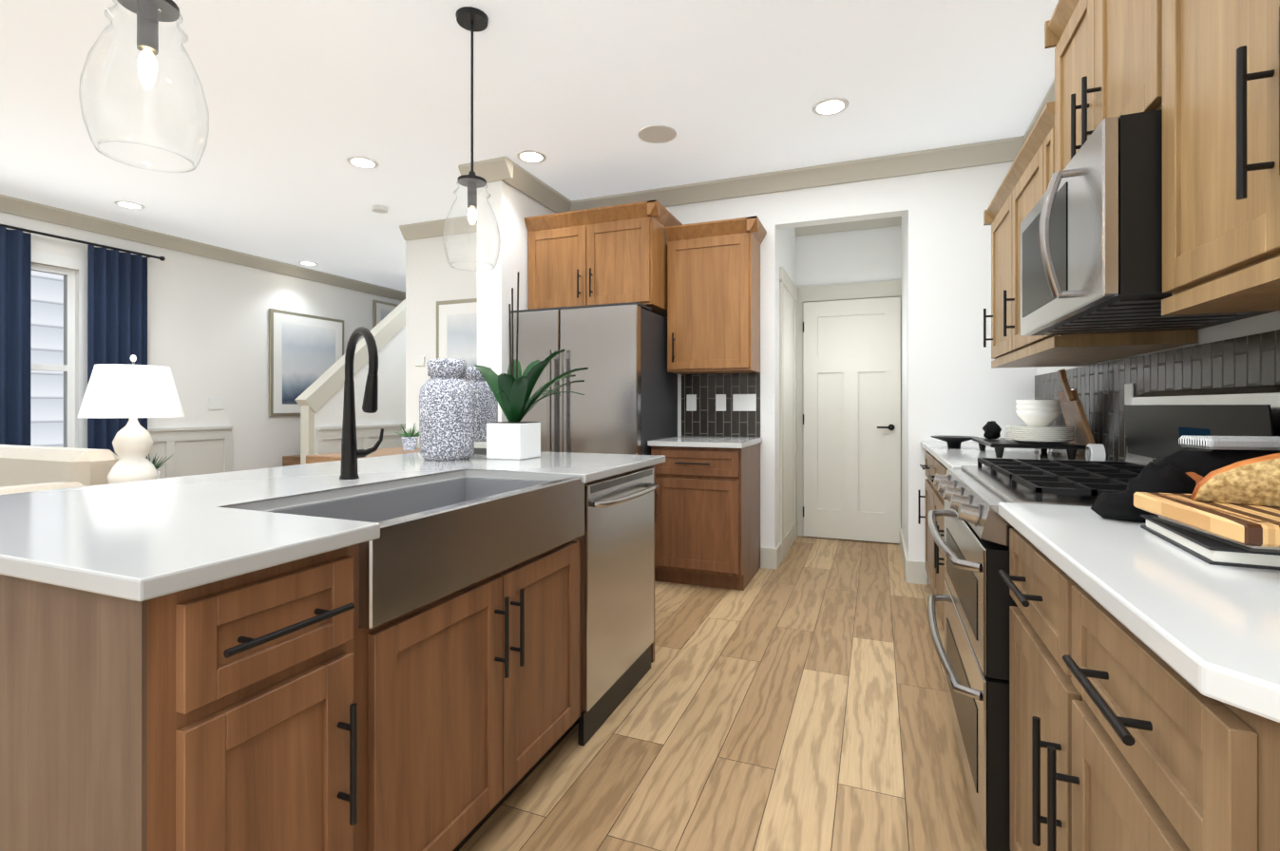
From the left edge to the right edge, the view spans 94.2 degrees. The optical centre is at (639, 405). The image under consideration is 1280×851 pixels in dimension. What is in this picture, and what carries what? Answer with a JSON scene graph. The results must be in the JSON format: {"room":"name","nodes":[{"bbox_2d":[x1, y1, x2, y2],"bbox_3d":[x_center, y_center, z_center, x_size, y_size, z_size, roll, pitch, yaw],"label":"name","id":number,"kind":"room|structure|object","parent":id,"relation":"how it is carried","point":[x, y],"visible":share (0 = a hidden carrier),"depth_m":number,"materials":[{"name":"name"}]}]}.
{"room":"kitchen","nodes":[
{"label":"kitchen","id":0,"kind":"room"},
{"bbox_2d":[0,211,300,471],"bbox_3d":[-4.975,-0.228,4.561,0.140,2.740,11.240,0,0,22],"label":"wall","id":1,"kind":"structure","parent":0,"point":[207,329],"depth_m":6.02,"materials":[{"name":"white paint"}]},
{"bbox_2d":[30,250,87,448],"bbox_3d":[-4.952,-0.308,4.499,0.150,1.840,1.300,0,0,22],"label":"window","id":2,"kind":"structure","parent":1,"relation":"in","point":[52,372],"depth_m":4.92,"materials":[{"name":"white paint"}]},
{"bbox_2d":[0,223,165,261],"bbox_3d":[-4.826,-1.358,4.585,0.122,0.044,2.051,0,0,22],"label":"curtain rod","id":3,"kind":"object","parent":1,"relation":"attached to","point":[162,258],"visible":0.92,"depth_m":4.93,"materials":[{"name":"black metal"}]},
{"bbox_2d":[0,226,31,445],"bbox_3d":[-4.847,-0.111,4.424,0.080,2.466,0.480,0,0,22],"label":"curtain","id":4,"kind":"object","parent":3,"relation":"hanging from","point":[15,281],"visible":0.58,"depth_m":4.56,"materials":[{"name":"blue fabric"}]},
{"bbox_2d":[87,245,147,458],"bbox_3d":[-4.544,-0.111,5.186,0.080,2.466,0.440,0,0,22],"label":"curtain","id":5,"kind":"object","parent":3,"relation":"hanging from","point":[117,306],"visible":0.4,"depth_m":5.15,"materials":[{"name":"blue fabric"}]},
{"bbox_2d":[147,425,232,478],"bbox_3d":[-4.448,0.679,5.637,0.045,0.928,1.150,0,0,22],"label":"wainscoting","id":6,"kind":"structure","parent":1,"relation":"attached to","point":[199,450],"depth_m":5.82,"materials":[{"name":"white paint"}]},
{"bbox_2d":[0,193,405,301],"bbox_3d":[-4.871,-1.540,4.521,0.085,0.114,11.000,0,0,22],"label":"crown molding","id":7,"kind":"structure","parent":1,"relation":"attached to","point":[9,204],"depth_m":5.63,"materials":[{"name":"beige"}]},
{"bbox_2d":[208,398,223,409],"bbox_3d":[-4.306,-0.017,6.044,0.007,0.120,0.150,0,0,22],"label":"electrical outlet plate","id":8,"kind":"object","parent":1,"relation":"attached to","point":[213,403],"depth_m":6.04,"materials":[{"name":"white plastic"}]},
{"bbox_2d":[268,308,343,416],"bbox_3d":[-3.904,-0.471,7.020,0.032,1.190,0.980,0,0,22],"label":"picture","id":9,"kind":"object","parent":1,"relation":"attached to","point":[306,352],"visible":0.71,"depth_m":6.85,"materials":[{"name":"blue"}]},
{"bbox_2d":[372,300,398,328],"bbox_3d":[-3.435,-1.054,8.201,0.032,0.700,0.600,0,0,22],"label":"picture","id":10,"kind":"object","parent":1,"relation":"attached to","point":[381,311],"visible":0.25,"depth_m":8.02,"materials":[{"name":"beige"}]},
{"bbox_2d":[300,278,402,455],"bbox_3d":[-2.586,-0.225,7.540,0.100,2.740,3.700,0,0,22],"label":"wall","id":11,"kind":"structure","parent":0,"point":[353,307],"depth_m":6.89,"materials":[{"name":"white paint"}]},
{"bbox_2d":[294,299,405,464],"bbox_3d":[-2.927,-0.239,6.684,0.150,2.767,1.980,0,0,22],"label":"trim","id":12,"kind":"structure","parent":11,"relation":"attached to","point":[317,394],"depth_m":6.05,"materials":[{"name":"beige"}]},
{"bbox_2d":[315,423,405,454],"bbox_3d":[-2.507,0.681,7.545,0.045,0.928,3.630,0,0,22],"label":"trim","id":13,"kind":"structure","parent":11,"relation":"attached to","point":[328,439],"depth_m":6.37,"materials":[{"name":"white paint"}]},
{"bbox_2d":[471,180,555,421],"bbox_3d":[-0.844,-0.228,4.373,0.200,2.740,0.880,0,0,22],"label":"wall","id":14,"kind":"structure","parent":0,"point":[491,289],"depth_m":3.98,"materials":[{"name":"white paint"}]},
{"bbox_2d":[458,161,494,183],"bbox_3d":[-1.008,-1.541,4.346,0.085,0.114,0.875,0,0,22],"label":"crown molding","id":15,"kind":"structure","parent":14,"relation":"attached to","point":[465,168],"depth_m":3.93,"materials":[{"name":"beige"}]},
{"bbox_2d":[490,156,573,213],"bbox_3d":[-0.743,-1.541,4.241,0.085,0.114,0.875,0,0,22],"label":"crown molding","id":16,"kind":"structure","parent":14,"relation":"attached to","point":[544,194],"depth_m":4.13,"materials":[{"name":"beige paint"}]},
{"bbox_2d":[0,0,1058,291],"bbox_3d":[-1.604,-1.650,3.224,7.395,0.100,11.240,0,0,22],"label":"ceiling","id":17,"kind":"structure","parent":0,"point":[306,99],"depth_m":3.12,"materials":[{"name":"white paint"}]},
{"bbox_2d":[114,200,145,209],"bbox_3d":[-4.066,-1.595,4.740,0.189,0.007,0.189,0,0,16],"label":"recessed light","id":18,"kind":"object","parent":17,"relation":"in","point":[127,204],"depth_m":4.72,"materials":[{"name":"white paint"}]},
{"bbox_2d":[78,0,209,172],"bbox_3d":[-1.118,-1.081,1.352,0.228,1.039,0.228,0,0,22],"label":"pendant light","id":19,"kind":"object","parent":17,"relation":"hanging from","point":[150,14],"visible":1,"depth_m":1.34,"materials":[{"name":"clear glass"}]},
{"bbox_2d":[298,261,317,266],"bbox_3d":[-3.725,-1.592,6.681,0.189,0.007,0.189,0,0,-2],"label":"recessed light","id":20,"kind":"object","parent":17,"relation":"in","point":[309,263],"depth_m":6.67,"materials":[{"name":"white paint"}]},
{"bbox_2d":[346,155,378,169],"bbox_3d":[-1.822,-1.595,3.913,0.189,0.007,0.189,0,0,-2],"label":"recessed light","id":21,"kind":"object","parent":17,"relation":"in","point":[355,161],"depth_m":3.91,"materials":[{"name":"white paint"}]},
{"bbox_2d":[371,204,387,213],"bbox_3d":[-2.096,-1.580,4.796,0.119,0.035,0.119,0,0,13],"label":"smoke detector","id":22,"kind":"object","parent":17,"relation":"in","point":[376,208],"depth_m":4.76,"materials":[{"name":"white paint"}]},
{"bbox_2d":[442,6,500,271],"bbox_3d":[-0.692,-1.085,2.452,0.228,1.029,0.228,0,0,22],"label":"pendant light","id":23,"kind":"object","parent":17,"relation":"hanging from","point":[471,19],"visible":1,"depth_m":2.45,"materials":[{"name":"clear glass"}]},
{"bbox_2d":[515,150,546,163],"bbox_3d":[-0.697,-1.595,3.821,0.189,0.007,0.189,0,0,13],"label":"recessed light","id":24,"kind":"object","parent":17,"relation":"in","point":[526,156],"depth_m":3.81,"materials":[{"name":"white paint"}]},
{"bbox_2d":[637,124,676,143],"bbox_3d":[0.102,-1.596,3.504,0.229,0.008,0.229,0,0,-23],"label":"ceiling speaker","id":25,"kind":"object","parent":17,"relation":"in","point":[663,133],"depth_m":3.50,"materials":[{"name":"beige plastic"}]},
{"bbox_2d":[812,96,849,115],"bbox_3d":[1.019,-1.596,3.183,0.189,0.007,0.189,0,0,-2],"label":"recessed light","id":26,"kind":"object","parent":17,"relation":"in","point":[829,106],"depth_m":3.17,"materials":[{"name":"white paint"}]},
{"bbox_2d":[402,161,1033,584],"bbox_3d":[0.153,-0.228,4.526,4.820,2.740,0.120,0,0,22],"label":"wall","id":27,"kind":"structure","parent":0,"point":[940,253],"depth_m":3.92,"materials":[{"name":"white paint"}]},
{"bbox_2d":[398,427,419,447],"bbox_3d":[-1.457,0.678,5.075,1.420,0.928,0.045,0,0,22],"label":"trim","id":28,"kind":"structure","parent":27,"relation":"attached to","point":[400,445],"depth_m":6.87,"materials":[{"name":"white paint"}]},
{"bbox_2d":[415,356,424,366],"bbox_3d":[-1.954,-0.392,5.287,0.100,0.090,0.020,0,0,22],"label":"electrical outlet plate","id":29,"kind":"object","parent":27,"relation":"attached to","point":[419,360],"depth_m":5.28,"materials":[{"name":"white plastic"}]},
{"bbox_2d":[399,214,477,240],"bbox_3d":[-1.454,-1.540,5.055,1.440,0.114,0.085,0,0,22],"label":"crown molding","id":30,"kind":"structure","parent":27,"relation":"attached to","point":[433,228],"depth_m":5.17,"materials":[{"name":"beige"}]},
{"bbox_2d":[436,298,477,366],"bbox_3d":[-1.446,-0.473,5.077,0.720,0.870,0.032,0,0,22],"label":"picture","id":31,"kind":"object","parent":27,"relation":"attached to","point":[456,329],"visible":0.38,"depth_m":5.11,"materials":[{"name":"beige"}]},
{"bbox_2d":[524,199,683,317],"bbox_3d":[-0.240,-0.987,4.272,0.985,0.657,0.637,0,0,22],"label":"upper cabinet","id":32,"kind":"object","parent":27,"relation":"attached to","point":[610,255],"visible":0.94,"depth_m":4.00,"materials":[{"name":"brown wood"}]},
{"bbox_2d":[686,394,696,411],"bbox_3d":[0.377,-0.018,4.356,0.075,0.120,0.006,0,0,22],"label":"electrical outlet plate","id":33,"kind":"object","parent":27,"relation":"attached to","point":[691,399],"depth_m":4.35,"materials":[{"name":"white plastic"}]},
{"bbox_2d":[665,215,766,374],"bbox_3d":[0.526,-0.722,4.102,0.625,0.987,0.387,0,0,22],"label":"upper cabinet","id":34,"kind":"object","parent":27,"relation":"attached to","point":[713,296],"visible":1,"depth_m":3.97,"materials":[{"name":"brown wood"}]},
{"bbox_2d":[715,394,725,411],"bbox_3d":[0.582,-0.019,4.275,0.075,0.120,0.006,0,0,22],"label":"electrical outlet plate","id":35,"kind":"object","parent":27,"relation":"attached to","point":[720,399],"depth_m":4.27,"materials":[{"name":"white plastic"}]},
{"bbox_2d":[681,372,760,438],"bbox_3d":[0.576,-0.001,4.286,0.580,0.455,0.011,0,0,22],"label":"tile backsplash","id":36,"kind":"structure","parent":27,"relation":"attached to","point":[705,421],"depth_m":4.28,"materials":[{"name":"grey tile"}]},
{"bbox_2d":[732,394,756,411],"bbox_3d":[0.740,-0.019,4.212,0.165,0.120,0.006,0,0,22],"label":"electrical outlet plate","id":37,"kind":"object","parent":27,"relation":"attached to","point":[744,402],"depth_m":4.21,"materials":[{"name":"white plastic"}]},
{"bbox_2d":[766,397,771,414],"bbox_3d":[0.904,0.001,4.159,0.035,0.120,0.006,0,0,22],"label":"electrical outlet plate","id":38,"kind":"object","parent":27,"relation":"attached to","point":[769,399],"depth_m":4.16,"materials":[{"name":"white plastic"}]},
{"bbox_2d":[768,523,795,570],"bbox_3d":[1.142,1.072,4.677,0.046,0.140,1.166,0,0,22],"label":"baseboard","id":39,"kind":"structure","parent":27,"relation":"attached to","point":[774,555],"depth_m":4.27,"materials":[{"name":"beige"}]},
{"bbox_2d":[573,136,1018,210],"bbox_3d":[0.832,-1.541,4.147,3.080,0.114,0.085,0,0,22],"label":"crown molding","id":40,"kind":"structure","parent":27,"relation":"attached to","point":[1002,150],"depth_m":3.97,"materials":[{"name":"beige"}]},
{"bbox_2d":[779,267,901,562],"bbox_3d":[1.584,0.057,4.619,0.850,2.170,0.949,0,0,22],"label":"door frame","id":41,"kind":"structure","parent":27,"relation":"attached to","point":[792,297],"depth_m":4.58,"materials":[{"name":"beige wood"}]},
{"bbox_2d":[794,216,901,236],"bbox_3d":[1.744,-1.540,5.022,0.850,0.114,0.085,0,0,22],"label":"crown molding","id":42,"kind":"structure","parent":27,"relation":"attached to","point":[895,220],"depth_m":5.02,"materials":[{"name":"beige"}]},
{"bbox_2d":[802,296,900,543],"bbox_3d":[1.766,0.122,4.999,0.776,2.020,0.101,0,0,22],"label":"hall door","id":43,"kind":"structure","parent":27,"relation":"in","point":[851,419],"depth_m":5.00,"materials":[{"name":"beige paint"}]},
{"bbox_2d":[899,527,914,583],"bbox_3d":[1.942,1.072,4.359,0.036,0.140,1.166,0,0,22],"label":"baseboard","id":44,"kind":"structure","parent":27,"relation":"attached to","point":[908,565],"depth_m":3.82,"materials":[{"name":"beige wood"}]},
{"bbox_2d":[458,535,987,850],"bbox_3d":[-1.604,1.190,3.221,7.395,0.100,11.240,0,0,22],"label":"floor","id":45,"kind":"structure","parent":0,"point":[796,700],"depth_m":2.04,"materials":[{"name":"brown wood"}]},
{"bbox_2d":[0,444,119,495],"bbox_3d":[-4.130,0.703,3.493,1.820,0.875,0.960,0,0,22],"label":"sofa","id":46,"kind":"object","parent":45,"relation":"on","point":[26,468],"visible":0.12,"depth_m":3.50,"materials":[{"name":"fabric"}]},
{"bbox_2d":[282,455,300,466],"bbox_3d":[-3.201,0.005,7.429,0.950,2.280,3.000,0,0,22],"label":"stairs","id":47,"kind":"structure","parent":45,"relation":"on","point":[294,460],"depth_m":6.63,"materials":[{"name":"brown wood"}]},
{"bbox_2d":[0,458,665,850],"bbox_3d":[-0.676,0.697,1.876,0.975,0.884,1.996,0,0,22],"label":"kitchen island","id":48,"kind":"object","parent":45,"relation":"on","point":[407,653],"depth_m":1.06,"materials":[{"name":"brown wood"}]},
{"bbox_2d":[0,451,665,607],"bbox_3d":[-0.802,0.240,1.929,1.160,0.030,2.050,0,0,22],"label":"island countertop","id":49,"kind":"structure","parent":48,"relation":"on","point":[119,542],"depth_m":1.20,"materials":[{"name":"white stone"}]},
{"bbox_2d":[339,326,383,479],"bbox_3d":[-0.812,-0.003,1.791,0.218,0.455,0.188,0,0,22],"label":"faucet","id":50,"kind":"object","parent":49,"relation":"on","point":[351,453],"visible":1,"depth_m":1.80,"materials":[{"name":"black metal"}]},
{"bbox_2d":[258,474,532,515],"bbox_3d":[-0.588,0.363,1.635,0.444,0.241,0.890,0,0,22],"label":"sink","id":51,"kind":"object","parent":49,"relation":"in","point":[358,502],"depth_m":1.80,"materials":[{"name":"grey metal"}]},
{"bbox_2d":[419,358,474,461],"bbox_3d":[-0.801,0.018,2.473,0.220,0.416,0.220,0,0,22],"label":"jar","id":52,"kind":"object","parent":49,"relation":"on","point":[447,413],"visible":1,"depth_m":2.39,"materials":[{"name":"ceramic"}]},
{"bbox_2d":[473,441,486,454],"bbox_3d":[-0.789,0.200,2.882,0.280,0.052,0.230,0,0,22],"label":"books","id":53,"kind":"object","parent":49,"relation":"on","point":[480,448],"visible":0.18,"depth_m":2.74,"materials":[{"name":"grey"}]},
{"bbox_2d":[463,366,497,441],"bbox_3d":[-0.785,-0.005,2.881,0.189,0.358,0.189,0,0,22],"label":"jar","id":54,"kind":"object","parent":53,"relation":"on","point":[486,407],"visible":0.4,"depth_m":2.81,"materials":[{"name":"ceramic"}]},
{"bbox_2d":[474,271,588,459],"bbox_3d":[-0.538,-0.170,2.566,0.627,0.792,0.608,0,0,22],"label":"planter","id":55,"kind":"object","parent":49,"relation":"on","point":[514,437],"visible":1,"depth_m":2.49,"materials":[{"name":"white ceramic"}]},
{"bbox_2d":[305,447,419,463],"bbox_3d":[-1.271,0.690,3.051,0.460,0.900,0.630,0,0,22],"label":"console table","id":56,"kind":"object","parent":45,"relation":"on","point":[320,458],"visible":0.08,"depth_m":2.89,"materials":[{"name":"brown wood"}]},
{"bbox_2d":[393,423,419,450],"bbox_3d":[-1.241,0.168,3.220,0.145,0.146,0.151,0,0,22],"label":"succulent pot","id":57,"kind":"object","parent":56,"relation":"on","point":[409,440],"visible":0.94,"depth_m":3.18,"materials":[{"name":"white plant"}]},
{"bbox_2d":[510,302,677,455],"bbox_3d":[-0.308,0.254,4.162,0.920,1.775,0.855,0,0,22],"label":"fridge","id":58,"kind":"object","parent":45,"relation":"on","point":[626,403],"visible":0.38,"depth_m":3.79,"materials":[{"name":"grey metal"}]},
{"bbox_2d":[647,436,762,591],"bbox_3d":[0.449,0.684,3.965,0.602,0.914,0.697,0,0,22],"label":"base cabinet","id":59,"kind":"object","parent":45,"relation":"on","point":[707,512],"visible":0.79,"depth_m":3.70,"materials":[{"name":"brown wood"}]},
{"bbox_2d":[921,450,929,580],"bbox_3d":[1.959,0.698,3.338,0.612,0.884,0.747,0,0,22],"label":"base cabinet","id":60,"kind":"object","parent":45,"relation":"on","point":[926,454],"depth_m":3.64,"materials":[{"name":"brown wood"}]},
{"bbox_2d":[920,440,1279,723],"bbox_3d":[1.409,0.240,1.980,0.632,0.030,3.677,0,0,22],"label":"countertop","id":61,"kind":"structure","parent":60,"relation":"on","point":[1205,629],"depth_m":0.72,"materials":[{"name":"stone"}]},
{"bbox_2d":[930,435,978,448],"bbox_3d":[1.663,0.196,3.151,0.230,0.060,0.230,0,0,22],"label":"bowl","id":62,"kind":"object","parent":61,"relation":"on","point":[954,442],"visible":0.96,"depth_m":3.12,"materials":[{"name":"black"}]},
{"bbox_2d":[972,438,1086,459],"bbox_3d":[1.749,0.195,2.718,0.340,0.062,0.540,0,0,22],"label":"tray","id":63,"kind":"object","parent":61,"relation":"on","point":[999,445],"visible":0.88,"depth_m":2.50,"materials":[{"name":"black"}]},
{"bbox_2d":[982,420,1001,439],"bbox_3d":[1.698,0.118,2.873,0.073,0.088,0.144,0,0,22],"label":"pot","id":64,"kind":"object","parent":63,"relation":"on","point":[992,429],"visible":0.98,"depth_m":2.83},
{"bbox_2d":[1004,425,1074,443],"bbox_3d":[1.736,0.127,2.589,0.256,0.072,0.256,0,0,22],"label":"plates","id":65,"kind":"object","parent":63,"relation":"on","point":[1054,434],"visible":1,"depth_m":2.50,"materials":[{"name":"white ceramic"}]},
{"bbox_2d":[1014,400,1060,426],"bbox_3d":[1.731,0.035,2.591,0.164,0.114,0.164,0,0,22],"label":"bowls","id":66,"kind":"object","parent":65,"relation":"on","point":[1038,412],"visible":1,"depth_m":2.54,"materials":[{"name":"white ceramic"}]},
{"bbox_2d":[1057,369,1095,458],"bbox_3d":[1.912,0.030,2.612,0.126,0.389,0.432,0,0,30],"label":"leaning boards","id":67,"kind":"object","parent":61,"relation":"on","point":[1073,411],"visible":0.85,"depth_m":2.52,"materials":[{"name":"brown wood"}]},
{"bbox_2d":[1085,443,1105,461],"bbox_3d":[1.704,0.185,2.231,0.044,0.080,0.080,0,0,22],"label":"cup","id":68,"kind":"object","parent":61,"relation":"on","point":[1095,452],"visible":0.73,"depth_m":2.20,"materials":[{"name":"white ceramic"}]},
{"bbox_2d":[1089,436,1279,522],"bbox_3d":[1.061,0.142,1.138,0.343,0.163,0.155,0,0,22],"label":"cloth","id":69,"kind":"object","parent":61,"relation":"on","point":[1182,471],"visible":0.58,"depth_m":1.11,"materials":[{"name":"black fabric"}]},
{"bbox_2d":[1140,515,1279,571],"bbox_3d":[1.022,0.203,0.887,0.374,0.042,0.298,0,0,22],"label":"books","id":70,"kind":"object","parent":61,"relation":"on","point":[1210,548],"visible":0.56,"depth_m":0.86,"materials":[{"name":"black"}]},
{"bbox_2d":[1133,492,1279,547],"bbox_3d":[1.040,0.168,0.843,0.445,0.029,0.310,0,0,19],"label":"cutting board","id":71,"kind":"object","parent":70,"relation":"on","point":[1251,525],"visible":1,"depth_m":0.86,"materials":[{"name":"brown wood"}]},
{"bbox_2d":[1190,453,1279,507],"bbox_3d":[1.068,0.109,0.893,0.380,0.087,0.218,0,0,22],"label":"bread loaf","id":72,"kind":"object","parent":71,"relation":"on","point":[1254,481],"visible":1,"depth_m":0.92,"materials":[{"name":"brown food"}]},
{"bbox_2d":[929,453,940,618],"bbox_3d":[1.740,0.698,2.786,0.612,0.884,0.720,0,0,22],"label":"base cabinet","id":73,"kind":"object","parent":45,"relation":"on","point":[934,465],"depth_m":3.10,"materials":[{"name":"brown wood"}]},
{"bbox_2d":[940,463,947,630],"bbox_3d":[1.562,0.697,2.337,0.612,0.884,0.527,0,0,22],"label":"base cabinet","id":74,"kind":"object","parent":45,"relation":"on","point":[944,469],"depth_m":2.77,"materials":[{"name":"brown wood"}]},
{"bbox_2d":[927,384,1279,850],"bbox_3d":[1.232,0.546,1.702,0.722,1.185,0.890,0,0,22],"label":"range","id":75,"kind":"object","parent":45,"relation":"on","point":[977,599],"visible":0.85,"depth_m":1.51,"materials":[{"name":"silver metal"}]},
{"bbox_2d":[998,528,1279,850],"bbox_3d":[0.939,0.696,0.770,0.612,0.884,1.052,0,0,22],"label":"base cabinet","id":76,"kind":"object","parent":45,"relation":"on","point":[1122,737],"depth_m":0.77,"materials":[{"name":"brown wood"}]},
{"bbox_3d":[-2.934,0.808,3.470,0.410,0.665,0.410,0,0,22],"label":"side table","id":77,"kind":"object","parent":45,"relation":"on","visible":0},
{"bbox_2d":[76,354,184,484],"bbox_3d":[-2.911,0.092,3.418,0.470,0.767,0.470,0,0,22],"label":"table lamp","id":78,"kind":"object","parent":77,"relation":"on","point":[133,392],"visible":0.88,"depth_m":3.32,"materials":[{"name":"white ceramic"}]},
{"bbox_2d":[148,454,172,478],"bbox_3d":[-2.959,0.383,3.622,0.205,0.185,0.188,0,0,22],"label":"potted plant","id":79,"kind":"object","parent":77,"relation":"on","point":[156,466],"visible":0.21,"depth_m":3.63,"materials":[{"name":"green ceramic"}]},
{"bbox_2d":[1033,310,1279,400],"bbox_3d":[1.094,-0.233,0.160,0.120,2.740,7.540,0,0,22],"label":"wall","id":80,"kind":"structure","parent":0,"point":[1270,321],"depth_m":1.63,"materials":[{"name":"white paint"}]},
{"bbox_2d":[1018,79,1054,152],"bbox_3d":[0.998,-1.545,0.199,0.085,0.114,7.300,0,0,22],"label":"crown molding","id":81,"kind":"structure","parent":80,"relation":"attached to","point":[1049,97],"depth_m":3.19,"materials":[{"name":"beige"}]},
{"bbox_2d":[983,101,1197,368],"bbox_3d":[1.698,-0.582,2.400,0.404,0.792,1.171,0,0,22],"label":"upper cabinet","id":82,"kind":"object","parent":80,"relation":"attached to","point":[1021,191],"visible":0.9,"depth_m":2.36,"materials":[{"name":"brown wood"}]},
{"bbox_2d":[1044,0,1162,171],"bbox_3d":[1.339,-0.917,1.497,0.404,0.633,0.765,0,0,22],"label":"upper cabinet","id":83,"kind":"object","parent":80,"relation":"attached to","point":[1108,58],"visible":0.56,"depth_m":1.52,"materials":[{"name":"brown wood"}]},
{"bbox_2d":[1020,109,1276,336],"bbox_3d":[1.279,-0.409,1.520,0.533,0.374,0.765,0,0,22],"label":"microwave","id":84,"kind":"object","parent":83,"relation":"attached to","point":[1091,242],"visible":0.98,"depth_m":1.32,"materials":[{"name":"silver metal"}]},
{"bbox_2d":[1124,383,1133,404],"bbox_3d":[1.836,-0.021,2.233,0.007,0.120,0.074,0,0,22],"label":"electrical outlet plate","id":85,"kind":"object","parent":80,"relation":"attached to","point":[1128,388],"depth_m":2.23,"materials":[{"name":"white plastic"}]},
{"bbox_2d":[1034,329,1279,461],"bbox_3d":[1.660,0.023,1.764,0.011,0.402,3.900,0,0,22],"label":"tile backsplash","id":86,"kind":"structure","parent":80,"relation":"attached to","point":[1249,360],"depth_m":2.03,"materials":[{"name":"grey tile"}]},
{"bbox_2d":[1161,0,1279,307],"bbox_3d":[1.049,-0.718,0.711,0.364,1.012,0.902,0,0,22],"label":"upper cabinet","id":87,"kind":"object","parent":80,"relation":"attached to","point":[1220,156],"depth_m":1.00,"materials":[{"name":"brown wood"}]}
]}

